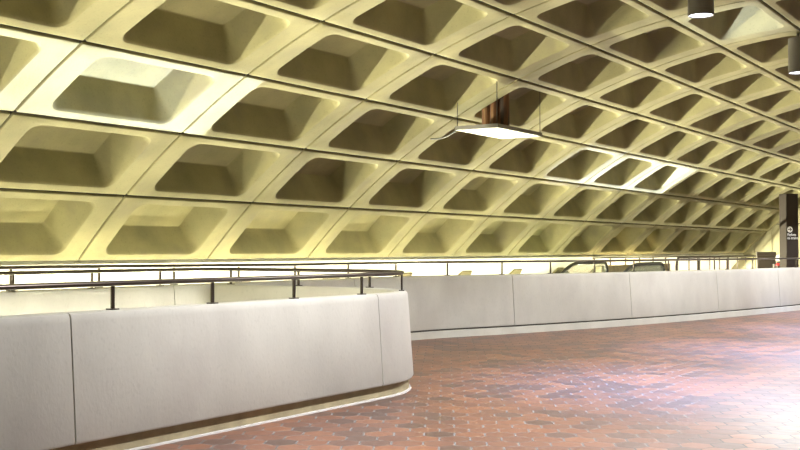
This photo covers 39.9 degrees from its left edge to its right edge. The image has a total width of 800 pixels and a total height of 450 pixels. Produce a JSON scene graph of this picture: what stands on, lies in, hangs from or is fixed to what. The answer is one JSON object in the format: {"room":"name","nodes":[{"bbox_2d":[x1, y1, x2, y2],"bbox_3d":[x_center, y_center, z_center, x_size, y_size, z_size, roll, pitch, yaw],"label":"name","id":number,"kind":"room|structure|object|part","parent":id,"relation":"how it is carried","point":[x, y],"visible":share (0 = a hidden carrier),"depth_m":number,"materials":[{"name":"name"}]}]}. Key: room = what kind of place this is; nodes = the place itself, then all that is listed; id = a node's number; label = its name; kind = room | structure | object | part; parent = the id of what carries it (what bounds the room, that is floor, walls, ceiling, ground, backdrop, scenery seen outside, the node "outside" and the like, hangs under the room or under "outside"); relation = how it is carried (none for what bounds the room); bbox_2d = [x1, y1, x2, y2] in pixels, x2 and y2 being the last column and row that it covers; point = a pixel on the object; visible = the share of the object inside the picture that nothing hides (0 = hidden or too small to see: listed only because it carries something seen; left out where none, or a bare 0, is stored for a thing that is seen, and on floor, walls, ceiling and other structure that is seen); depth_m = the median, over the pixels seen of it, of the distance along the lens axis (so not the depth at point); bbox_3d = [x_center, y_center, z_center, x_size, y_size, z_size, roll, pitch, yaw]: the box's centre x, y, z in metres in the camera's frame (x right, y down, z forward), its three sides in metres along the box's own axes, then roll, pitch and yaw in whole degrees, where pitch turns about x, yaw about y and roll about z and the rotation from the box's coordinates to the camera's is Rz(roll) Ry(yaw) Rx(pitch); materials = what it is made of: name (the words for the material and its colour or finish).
{"room":"metro station","nodes":[
{"label":"metro station","id":0,"kind":"room"},
{"bbox_2d":[0,253,742,290],"bbox_3d":[-0.911,4.089,22.122,3.062,6.973,46.173,-1,-2,32],"label":"wall","id":1,"kind":"structure","parent":0,"point":[541,267],"depth_m":19.44,"materials":[{"name":"paint"}]},
{"bbox_2d":[0,0,799,260],"bbox_3d":[7.170,-1.461,17.116,16.841,3.961,46.185,-1,-2,32],"label":"ceiling","id":2,"kind":"structure","parent":0,"point":[130,129],"depth_m":15.61,"materials":[{"name":"grey concrete"}]},
{"bbox_3d":[-5.094,-0.968,10.492,1.169,0.444,2.401,-43,-22,24],"label":"coffer panel","id":3,"kind":"part","parent":2,"relation":"part of","materials":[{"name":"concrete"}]},
{"bbox_3d":[-4.249,-1.664,9.970,1.169,0.444,2.401,-36,-19,27],"label":"coffer panel","id":4,"kind":"part","parent":2,"relation":"part of","materials":[{"name":"concrete"}]},
{"bbox_3d":[-4.570,-0.124,13.019,1.169,0.444,2.401,-49,-25,22],"label":"coffer panel","id":5,"kind":"part","parent":2,"relation":"part of","materials":[{"name":"concrete"}]},
{"bbox_3d":[-3.346,-2.248,9.410,1.169,0.444,2.401,-30,-16,28],"label":"coffer panel","id":6,"kind":"part","parent":2,"relation":"part of","materials":[{"name":"concrete"}]},
{"bbox_3d":[-3.792,-0.923,12.543,1.169,0.444,2.401,-43,-22,24],"label":"coffer panel","id":7,"kind":"part","parent":2,"relation":"part of","materials":[{"name":"concrete"}]},
{"bbox_3d":[-2.946,-1.618,12.022,1.169,0.444,2.401,-36,-19,27],"label":"coffer panel","id":8,"kind":"part","parent":2,"relation":"part of","materials":[{"name":"concrete"}]},
{"bbox_3d":[-3.267,-0.078,15.071,1.169,0.444,2.401,-49,-25,22],"label":"coffer panel","id":9,"kind":"part","parent":2,"relation":"part of","materials":[{"name":"concrete"}]},
{"bbox_3d":[-2.044,-2.203,11.462,1.169,0.444,2.401,-30,-16,28],"label":"coffer panel","id":10,"kind":"part","parent":2,"relation":"part of","materials":[{"name":"concrete"}]},
{"bbox_3d":[-2.489,-0.877,14.595,1.169,0.444,2.401,-43,-22,24],"label":"coffer panel","id":11,"kind":"part","parent":2,"relation":"part of","materials":[{"name":"concrete"}]},
{"bbox_3d":[-1.644,-1.573,14.074,1.169,0.444,2.401,-36,-19,27],"label":"coffer panel","id":12,"kind":"part","parent":2,"relation":"part of","materials":[{"name":"concrete"}]},
{"bbox_3d":[-1.965,-0.033,17.123,1.169,0.444,2.401,-49,-25,22],"label":"coffer panel","id":13,"kind":"part","parent":2,"relation":"part of","materials":[{"name":"concrete"}]},
{"bbox_3d":[-1.094,-2.669,10.870,1.169,0.444,2.401,-23,-13,30],"label":"coffer panel","id":14,"kind":"part","parent":2,"relation":"part of","materials":[{"name":"concrete"}]},
{"bbox_3d":[-1.187,-0.831,16.647,1.169,0.444,2.401,-43,-22,24],"label":"coffer panel","id":15,"kind":"part","parent":2,"relation":"part of","materials":[{"name":"concrete"}]},
{"bbox_3d":[-0.741,-2.157,13.514,1.169,0.444,2.401,-30,-16,28],"label":"coffer panel","id":16,"kind":"part","parent":2,"relation":"part of","materials":[{"name":"concrete"}]},
{"bbox_3d":[-0.662,0.013,19.175,1.169,0.444,2.401,-49,-25,22],"label":"coffer panel","id":17,"kind":"part","parent":2,"relation":"part of","materials":[{"name":"concrete"}]},
{"bbox_3d":[-0.342,-1.527,16.126,1.169,0.444,2.401,-36,-19,27],"label":"coffer panel","id":18,"kind":"part","parent":2,"relation":"part of","materials":[{"name":"concrete"}]},
{"bbox_3d":[0.116,-0.786,18.699,1.169,0.444,2.401,-43,-22,24],"label":"coffer panel","id":19,"kind":"part","parent":2,"relation":"part of","materials":[{"name":"concrete"}]},
{"bbox_3d":[0.208,-2.623,12.922,1.169,0.444,2.401,-23,-13,30],"label":"coffer panel","id":20,"kind":"part","parent":2,"relation":"part of","materials":[{"name":"concrete"}]},
{"bbox_3d":[0.640,0.059,21.227,1.169,0.444,2.401,-49,-25,22],"label":"coffer panel","id":21,"kind":"part","parent":2,"relation":"part of","materials":[{"name":"concrete"}]},
{"bbox_3d":[0.561,-2.111,15.566,1.169,0.444,2.401,-30,-16,28],"label":"coffer panel","id":22,"kind":"part","parent":2,"relation":"part of","materials":[{"name":"concrete"}]},
{"bbox_2d":[430,130,455,139],"bbox_3d":[0.691,-1.390,16.746,0.024,0.148,0.819,1,-1,-31],"label":"cable","id":23,"kind":"object","parent":2,"relation":"attached to","point":[455,130],"visible":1,"depth_m":16.80,"materials":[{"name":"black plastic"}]},
{"bbox_3d":[0.961,-1.481,18.178,1.169,0.444,2.401,-36,-19,27],"label":"coffer panel","id":24,"kind":"part","parent":2,"relation":"part of","materials":[{"name":"concrete"}]},
{"bbox_3d":[1.418,-0.740,20.751,1.169,0.444,2.401,-43,-22,24],"label":"coffer panel","id":25,"kind":"part","parent":2,"relation":"part of","materials":[{"name":"concrete"}]},
{"bbox_2d":[482,93,509,125],"bbox_3d":[1.479,-1.777,17.019,0.311,0.720,0.412,1,-2,-33],"label":"chute","id":26,"kind":"object","parent":2,"relation":"attached to","point":[497,111],"visible":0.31,"depth_m":16.91,"materials":[{"name":"metal"}]},
{"bbox_3d":[1.943,0.104,23.279,1.169,0.444,2.401,-49,-25,22],"label":"coffer panel","id":27,"kind":"part","parent":2,"relation":"part of","materials":[{"name":"concrete"}]},
{"bbox_2d":[455,81,541,138],"bbox_3d":[1.522,-1.756,16.807,0.715,0.721,1.515,-1,-2,32],"label":"ceiling light","id":28,"kind":"object","parent":2,"relation":"hanging from","point":[496,130],"visible":0.96,"depth_m":16.51,"materials":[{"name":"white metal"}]},
{"bbox_3d":[1.511,-2.578,14.973,1.169,0.444,2.401,-23,-13,30],"label":"coffer panel","id":29,"kind":"part","parent":2,"relation":"part of","materials":[{"name":"concrete"}]},
{"bbox_3d":[1.194,-2.966,12.304,1.169,0.444,2.401,-16,-9,31],"label":"coffer panel","id":30,"kind":"part","parent":2,"relation":"part of","materials":[{"name":"concrete"}]},
{"bbox_3d":[1.864,-2.066,17.618,1.169,0.444,2.401,-30,-16,28],"label":"coffer panel","id":31,"kind":"part","parent":2,"relation":"part of","materials":[{"name":"concrete"}]},
{"bbox_3d":[2.264,-1.436,20.230,1.169,0.444,2.401,-36,-19,27],"label":"coffer panel","id":32,"kind":"part","parent":2,"relation":"part of","materials":[{"name":"concrete"}]},
{"bbox_3d":[2.721,-0.695,22.803,1.169,0.444,2.401,-43,-22,24],"label":"coffer panel","id":33,"kind":"part","parent":2,"relation":"part of","materials":[{"name":"concrete"}]},
{"bbox_3d":[3.245,0.150,25.331,1.169,0.444,2.401,-49,-25,22],"label":"coffer panel","id":34,"kind":"part","parent":2,"relation":"part of","materials":[{"name":"concrete"}]},
{"bbox_3d":[3.566,-1.390,22.282,1.169,0.444,2.401,-36,-19,27],"label":"coffer panel","id":35,"kind":"part","parent":2,"relation":"part of","materials":[{"name":"concrete"}]},
{"bbox_3d":[3.166,-2.020,19.670,1.169,0.444,2.401,-30,-16,28],"label":"coffer panel","id":36,"kind":"part","parent":2,"relation":"part of","materials":[{"name":"concrete"}]},
{"bbox_3d":[4.023,-0.649,24.855,1.169,0.444,2.401,-43,-22,24],"label":"coffer panel","id":37,"kind":"part","parent":2,"relation":"part of","materials":[{"name":"concrete"}]},
{"bbox_3d":[2.813,-2.532,17.025,1.169,0.444,2.401,-23,-13,30],"label":"coffer panel","id":38,"kind":"part","parent":2,"relation":"part of","materials":[{"name":"concrete"}]},
{"bbox_3d":[4.548,0.196,27.383,1.169,0.444,2.401,-49,-25,22],"label":"coffer panel","id":39,"kind":"part","parent":2,"relation":"part of","materials":[{"name":"concrete"}]},
{"bbox_3d":[2.496,-2.920,14.356,1.169,0.444,2.401,-16,-9,31],"label":"coffer panel","id":40,"kind":"part","parent":2,"relation":"part of","materials":[{"name":"concrete"}]},
{"bbox_3d":[5.325,-0.603,26.907,1.169,0.444,2.401,-43,-22,24],"label":"coffer panel","id":41,"kind":"part","parent":2,"relation":"part of","materials":[{"name":"concrete"}]},
{"bbox_3d":[5.850,0.241,29.434,1.169,0.444,2.401,-49,-25,22],"label":"coffer panel","id":42,"kind":"part","parent":2,"relation":"part of","materials":[{"name":"concrete"}]},
{"bbox_3d":[4.868,-1.344,24.334,1.169,0.444,2.401,-36,-19,27],"label":"coffer panel","id":43,"kind":"part","parent":2,"relation":"part of","materials":[{"name":"concrete"}]},
{"bbox_3d":[4.469,-1.974,21.722,1.169,0.444,2.401,-30,-16,28],"label":"coffer panel","id":44,"kind":"part","parent":2,"relation":"part of","materials":[{"name":"concrete"}]},
{"bbox_3d":[4.116,-2.486,19.077,1.169,0.444,2.401,-23,-13,30],"label":"coffer panel","id":45,"kind":"part","parent":2,"relation":"part of","materials":[{"name":"concrete"}]},
{"bbox_3d":[7.152,0.287,31.486,1.169,0.444,2.401,-49,-25,22],"label":"coffer panel","id":46,"kind":"part","parent":2,"relation":"part of","materials":[{"name":"concrete"}]},
{"bbox_3d":[3.799,-2.874,16.407,1.169,0.444,2.401,-16,-9,31],"label":"coffer panel","id":47,"kind":"part","parent":2,"relation":"part of","materials":[{"name":"concrete"}]},
{"bbox_3d":[6.628,-0.557,28.958,1.169,0.444,2.401,-43,-22,24],"label":"coffer panel","id":48,"kind":"part","parent":2,"relation":"part of","materials":[{"name":"concrete"}]},
{"bbox_3d":[6.171,-1.299,26.385,1.169,0.444,2.401,-36,-19,27],"label":"coffer panel","id":49,"kind":"part","parent":2,"relation":"part of","materials":[{"name":"concrete"}]},
{"bbox_3d":[5.771,-1.929,23.773,1.169,0.444,2.401,-30,-16,28],"label":"coffer panel","id":50,"kind":"part","parent":2,"relation":"part of","materials":[{"name":"concrete"}]},
{"bbox_3d":[8.455,0.333,33.538,1.169,0.444,2.401,-49,-25,22],"label":"coffer panel","id":51,"kind":"part","parent":2,"relation":"part of","materials":[{"name":"concrete"}]},
{"bbox_3d":[5.418,-2.441,21.129,1.169,0.444,2.401,-23,-13,30],"label":"coffer panel","id":52,"kind":"part","parent":2,"relation":"part of","materials":[{"name":"concrete"}]},
{"bbox_3d":[7.931,-0.512,31.010,1.169,0.444,2.401,-43,-22,24],"label":"coffer panel","id":53,"kind":"part","parent":2,"relation":"part of","materials":[{"name":"concrete"}]},
{"bbox_3d":[3.506,-3.135,13.720,1.169,0.444,2.401,-8,-6,32],"label":"coffer panel","id":54,"kind":"part","parent":2,"relation":"part of","materials":[{"name":"concrete"}]},
{"bbox_3d":[7.473,-1.253,28.437,1.169,0.444,2.401,-36,-19,27],"label":"coffer panel","id":55,"kind":"part","parent":2,"relation":"part of","materials":[{"name":"concrete"}]},
{"bbox_2d":[688,0,713,18],"bbox_3d":[3.448,-2.847,12.624,0.292,0.904,0.292,-1,-2,32],"label":"pendant lamp","id":56,"kind":"object","parent":2,"relation":"hanging from","point":[697,9],"visible":1,"depth_m":12.51,"materials":[{"name":"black metal"}]},
{"bbox_3d":[7.074,-1.883,25.825,1.169,0.444,2.401,-30,-16,28],"label":"coffer panel","id":57,"kind":"part","parent":2,"relation":"part of","materials":[{"name":"concrete"}]},
{"bbox_3d":[5.101,-2.829,18.459,1.169,0.444,2.401,-16,-9,31],"label":"coffer panel","id":58,"kind":"part","parent":2,"relation":"part of","materials":[{"name":"concrete"}]},
{"bbox_3d":[9.757,0.378,35.590,1.169,0.444,2.401,-49,-25,22],"label":"coffer panel","id":59,"kind":"part","parent":2,"relation":"part of","materials":[{"name":"concrete"}]},
{"bbox_3d":[9.233,-0.466,33.062,1.169,0.444,2.401,-43,-22,24],"label":"coffer panel","id":60,"kind":"part","parent":2,"relation":"part of","materials":[{"name":"concrete"}]},
{"bbox_3d":[8.776,-1.208,30.489,1.169,0.444,2.401,-36,-19,27],"label":"coffer panel","id":61,"kind":"part","parent":2,"relation":"part of","materials":[{"name":"concrete"}]},
{"bbox_3d":[6.721,-2.395,23.181,1.169,0.444,2.401,-23,-13,30],"label":"coffer panel","id":62,"kind":"part","parent":2,"relation":"part of","materials":[{"name":"concrete"}]},
{"bbox_3d":[11.060,0.424,37.642,1.169,0.444,2.401,-49,-25,22],"label":"coffer panel","id":63,"kind":"part","parent":2,"relation":"part of","materials":[{"name":"concrete"}]},
{"bbox_3d":[10.536,-0.420,35.114,1.169,0.444,2.401,-43,-22,24],"label":"coffer panel","id":64,"kind":"part","parent":2,"relation":"part of","materials":[{"name":"concrete"}]},
{"bbox_3d":[8.376,-1.837,27.877,1.169,0.444,2.401,-30,-16,28],"label":"coffer panel","id":65,"kind":"part","parent":2,"relation":"part of","materials":[{"name":"concrete"}]},
{"bbox_3d":[4.808,-3.089,15.771,1.169,0.444,2.401,-8,-6,32],"label":"coffer panel","id":66,"kind":"part","parent":2,"relation":"part of","materials":[{"name":"concrete"}]},
{"bbox_3d":[10.078,-1.162,32.541,1.169,0.444,2.401,-36,-19,27],"label":"coffer panel","id":67,"kind":"part","parent":2,"relation":"part of","materials":[{"name":"concrete"}]},
{"bbox_3d":[6.404,-2.783,20.511,1.169,0.444,2.401,-16,-9,31],"label":"coffer panel","id":68,"kind":"part","parent":2,"relation":"part of","materials":[{"name":"concrete"}]},
{"bbox_3d":[12.362,0.470,39.694,1.169,0.444,2.401,-49,-25,22],"label":"coffer panel","id":69,"kind":"part","parent":2,"relation":"part of","materials":[{"name":"concrete"}]},
{"bbox_3d":[8.023,-2.349,25.233,1.169,0.444,2.401,-23,-13,30],"label":"coffer panel","id":70,"kind":"part","parent":2,"relation":"part of","materials":[{"name":"concrete"}]},
{"bbox_3d":[11.838,-0.375,37.166,1.169,0.444,2.401,-43,-22,24],"label":"coffer panel","id":71,"kind":"part","parent":2,"relation":"part of","materials":[{"name":"concrete"}]},
{"bbox_3d":[9.679,-1.792,29.929,1.169,0.444,2.401,-30,-16,28],"label":"coffer panel","id":72,"kind":"part","parent":2,"relation":"part of","materials":[{"name":"concrete"}]},
{"bbox_3d":[6.111,-3.044,17.823,1.169,0.444,2.401,-8,-6,32],"label":"coffer panel","id":73,"kind":"part","parent":2,"relation":"part of","materials":[{"name":"concrete"}]},
{"bbox_3d":[13.140,-0.329,39.218,1.169,0.444,2.401,-43,-22,24],"label":"coffer panel","id":74,"kind":"part","parent":2,"relation":"part of","materials":[{"name":"concrete"}]},
{"bbox_3d":[11.381,-1.116,34.593,1.169,0.444,2.401,-36,-19,27],"label":"coffer panel","id":75,"kind":"part","parent":2,"relation":"part of","materials":[{"name":"concrete"}]},
{"bbox_3d":[7.706,-2.737,22.563,1.169,0.444,2.401,-16,-9,31],"label":"coffer panel","id":76,"kind":"part","parent":2,"relation":"part of","materials":[{"name":"concrete"}]},
{"bbox_3d":[9.326,-2.304,27.285,1.169,0.444,2.401,-23,-13,30],"label":"coffer panel","id":77,"kind":"part","parent":2,"relation":"part of","materials":[{"name":"concrete"}]},
{"bbox_3d":[10.981,-1.746,31.981,1.169,0.444,2.401,-30,-16,28],"label":"coffer panel","id":78,"kind":"part","parent":2,"relation":"part of","materials":[{"name":"concrete"}]},
{"bbox_3d":[12.683,-1.071,36.645,1.169,0.444,2.401,-36,-19,27],"label":"coffer panel","id":79,"kind":"part","parent":2,"relation":"part of","materials":[{"name":"concrete"}]},
{"bbox_3d":[7.413,-2.998,19.875,1.169,0.444,2.401,-8,-6,32],"label":"coffer panel","id":80,"kind":"part","parent":2,"relation":"part of","materials":[{"name":"concrete"}]},
{"bbox_3d":[5.830,-3.174,15.124,1.169,0.444,2.401,-1,-2,32],"label":"coffer panel","id":81,"kind":"part","parent":2,"relation":"part of","materials":[{"name":"concrete"}]},
{"bbox_3d":[9.009,-2.692,24.615,1.169,0.444,2.401,-16,-9,31],"label":"coffer panel","id":82,"kind":"part","parent":2,"relation":"part of","materials":[{"name":"concrete"}]},
{"bbox_3d":[10.628,-2.258,29.337,1.169,0.444,2.401,-23,-13,30],"label":"coffer panel","id":83,"kind":"part","parent":2,"relation":"part of","materials":[{"name":"concrete"}]},
{"bbox_3d":[12.284,-1.700,34.033,1.169,0.444,2.401,-30,-16,28],"label":"coffer panel","id":84,"kind":"part","parent":2,"relation":"part of","materials":[{"name":"concrete"}]},
{"bbox_2d":[788,33,799,74],"bbox_3d":[6.047,-2.756,16.718,0.292,0.904,0.292,-1,-2,32],"label":"pendant lamp","id":85,"kind":"object","parent":2,"relation":"hanging from","point":[794,42],"visible":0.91,"depth_m":16.62,"materials":[{"name":"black metal"}]},
{"bbox_2d":[140,310,799,449],"bbox_3d":[6.625,2.057,16.691,14.950,0.320,47.355,-1,-2,32],"label":"floor","id":86,"kind":"structure","parent":0,"point":[728,383],"depth_m":11.27,"materials":[{"name":"tile"}]},
{"bbox_2d":[0,284,412,449],"bbox_3d":[-3.940,1.281,5.863,3.353,1.390,17.482,0,-1,21],"label":"parapet","id":87,"kind":"object","parent":86,"relation":"on","point":[142,377],"visible":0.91,"depth_m":8.94,"materials":[{"name":"concrete"}]},
{"bbox_3d":[-3.556,1.286,6.085,0.220,1.390,4.296,-1,-2,32],"label":"wall panel","id":88,"kind":"part","parent":87,"relation":"part of","materials":[{"name":"concrete"}]},
{"bbox_2d":[0,267,404,309],"bbox_3d":[-5.522,0.489,6.457,3.720,0.219,17.003,-1,-2,32],"label":"handrail","id":89,"kind":"object","parent":87,"relation":"attached to","point":[361,273],"visible":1,"depth_m":10.50,"materials":[{"name":"brown metal"}]},
{"bbox_3d":[-4.202,0.628,11.951,0.060,0.186,0.080,-1,-2,32],"label":"post","id":90,"kind":"part","parent":89,"relation":"part of","materials":[{"name":"brown metal"}]},
{"bbox_3d":[-2.171,0.547,8.320,0.060,0.186,0.080,-1,-2,32],"label":"post","id":91,"kind":"part","parent":89,"relation":"part of","materials":[{"name":"brown metal"}]},
{"bbox_3d":[-5.522,0.401,6.458,3.720,0.042,17.000,-1,-2,32],"label":"rail","id":92,"kind":"part","parent":89,"relation":"part of","materials":[{"name":"brown metal"}]},
{"bbox_3d":[-1.577,0.568,9.257,0.060,0.186,0.080,-1,-2,32],"label":"post","id":93,"kind":"part","parent":89,"relation":"part of","materials":[{"name":"brown metal"}]},
{"bbox_3d":[-0.982,0.589,10.194,0.060,0.186,0.080,-1,-2,32],"label":"post","id":94,"kind":"part","parent":89,"relation":"part of","materials":[{"name":"brown metal"}]},
{"bbox_3d":[-1.272,0.669,13.788,0.080,0.186,0.060,-1,-2,32],"label":"post","id":95,"kind":"part","parent":89,"relation":"part of","materials":[{"name":"brown metal"}]},
{"bbox_3d":[-0.387,0.610,11.131,0.060,0.186,0.080,-1,-2,32],"label":"post","id":96,"kind":"part","parent":89,"relation":"part of","materials":[{"name":"brown metal"}]},
{"bbox_3d":[-0.363,0.655,13.156,0.060,0.186,0.080,1,-2,-44],"label":"post","id":97,"kind":"part","parent":89,"relation":"part of","materials":[{"name":"brown metal"}]},
{"bbox_3d":[0.019,0.632,12.145,0.060,0.186,0.080,0,-1,1],"label":"post","id":98,"kind":"part","parent":89,"relation":"part of","materials":[{"name":"brown metal"}]},
{"bbox_3d":[-0.902,1.443,13.160,1.156,1.390,4.034,1,-2,-34],"label":"wall panel","id":99,"kind":"part","parent":87,"relation":"part of","materials":[{"name":"concrete"}]},
{"bbox_2d":[0,267,799,340],"bbox_3d":[2.361,1.585,19.535,2.636,1.390,47.633,-1,-2,39],"label":"parapet","id":100,"kind":"object","parent":86,"relation":"on","point":[440,306],"visible":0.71,"depth_m":20.37,"materials":[{"name":"concrete"}]},
{"bbox_3d":[-4.019,1.425,12.352,0.300,1.390,3.986,-1,-2,32],"label":"wall panel","id":101,"kind":"part","parent":100,"relation":"part of","materials":[{"name":"concrete"}]},
{"bbox_3d":[-1.866,1.500,15.727,0.317,1.390,3.993,-1,-2,32],"label":"wall panel","id":102,"kind":"part","parent":100,"relation":"part of","materials":[{"name":"concrete"}]},
{"bbox_2d":[0,257,799,290],"bbox_3d":[2.262,0.750,19.438,2.335,0.276,47.327,-1,-2,39],"label":"handrail","id":103,"kind":"object","parent":100,"relation":"attached to","point":[10,268],"visible":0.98,"depth_m":17.16,"materials":[{"name":"brown metal"}]},
{"bbox_3d":[2.262,0.646,19.440,2.335,0.069,47.327,-1,-2,39],"label":"rail","id":104,"kind":"part","parent":103,"relation":"part of","materials":[{"name":"brown metal"}]},
{"bbox_3d":[0.512,1.569,18.834,3.897,1.390,0.537,1,-2,-44],"label":"wall panel","id":105,"kind":"part","parent":100,"relation":"part of","materials":[{"name":"concrete"}]},
{"bbox_3d":[3.285,1.621,21.149,3.335,1.390,0.326,1,-2,-40],"label":"wall panel","id":106,"kind":"part","parent":100,"relation":"part of","materials":[{"name":"concrete"}]},
{"bbox_3d":[5.783,1.671,23.396,3.385,1.390,0.327,1,-2,-44],"label":"wall panel","id":107,"kind":"part","parent":100,"relation":"part of","materials":[{"name":"concrete"}]},
{"bbox_3d":[8.070,1.723,25.731,0.312,1.390,3.136,-1,-2,43],"label":"wall panel","id":108,"kind":"part","parent":100,"relation":"part of","materials":[{"name":"concrete"}]},
{"bbox_3d":[10.260,1.776,28.125,0.313,1.390,3.336,-1,-2,42],"label":"wall panel","id":109,"kind":"part","parent":100,"relation":"part of","materials":[{"name":"concrete"}]},
{"bbox_2d":[592,255,753,270],"bbox_3d":[8.917,1.616,33.987,0.060,1.331,15.195,-1,-2,32],"label":"handrail","id":110,"kind":"object","parent":86,"relation":"on","point":[652,257],"visible":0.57,"depth_m":32.40,"materials":[{"name":"brown metal"}]},
{"bbox_3d":[8.906,0.971,33.984,0.060,0.042,15.155,-1,-2,32],"label":"rail","id":111,"kind":"part","parent":110,"relation":"part of","materials":[{"name":"brown metal"}]},
{"bbox_2d":[675,255,755,270],"bbox_3d":[9.969,1.613,33.779,0.053,1.328,9.228,-1,-2,32],"label":"handrail","id":112,"kind":"object","parent":86,"relation":"on","point":[697,257],"visible":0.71,"depth_m":32.08,"materials":[{"name":"brown metal"}]},
{"bbox_2d":[756,252,775,267],"bbox_3d":[11.969,1.601,35.982,0.600,1.450,0.520,0,-1,14],"label":"ticket machine","id":113,"kind":"object","parent":86,"relation":"on","point":[759,263],"visible":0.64,"depth_m":35.75,"materials":[{"name":"brown metal"}]},
{"bbox_2d":[773,254,779,267],"bbox_3d":[11.721,1.589,33.981,0.397,1.385,0.397,0,-1,-5],"label":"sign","id":114,"kind":"object","parent":86,"relation":"on","point":[778,255],"visible":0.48,"depth_m":33.90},
{"bbox_2d":[779,194,798,267],"bbox_3d":[11.662,0.664,32.997,0.395,3.190,0.404,0,-1,-12],"label":"pylon","id":115,"kind":"object","parent":86,"relation":"on","point":[788,203],"visible":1,"depth_m":32.83,"materials":[{"name":"brown metal"}]},
{"bbox_2d":[596,264,669,271],"bbox_3d":[6.338,1.624,29.585,0.160,1.120,5.200,-1,-2,32],"label":"wall","id":116,"kind":"structure","parent":0,"point":[612,268],"depth_m":28.98,"materials":[{"name":"concrete"}]},
{"bbox_2d":[731,208,799,268],"bbox_3d":[19.630,2.578,36.663,22.000,10.727,0.280,-1,-2,32],"label":"wall","id":117,"kind":"structure","parent":0,"point":[770,241],"depth_m":40.43,"materials":[{"name":"concrete"}]},
{"bbox_3d":[7.170,7.653,16.913,21.800,0.300,46.185,-1,-2,32],"label":"floor","id":118,"kind":"structure","parent":0,"visible":0},
{"bbox_2d":[560,262,664,272],"bbox_3d":[2.379,4.279,21.010,1.580,7.091,12.220,-1,-2,32],"label":"escalator","id":119,"kind":"object","parent":118,"relation":"on","point":[661,264],"visible":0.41,"depth_m":24.89,"materials":[{"name":"black rubber"}]},
{"bbox_3d":[1.759,3.601,21.354,0.080,5.721,12.110,-1,-2,32],"label":"moving handrail","id":120,"kind":"part","parent":119,"relation":"part of","materials":[{"name":"black rubber"}]},
{"bbox_3d":[2.941,3.605,20.603,0.080,5.721,12.110,-1,-2,32],"label":"moving handrail","id":121,"kind":"part","parent":119,"relation":"part of","materials":[{"name":"black rubber"}]}
]}

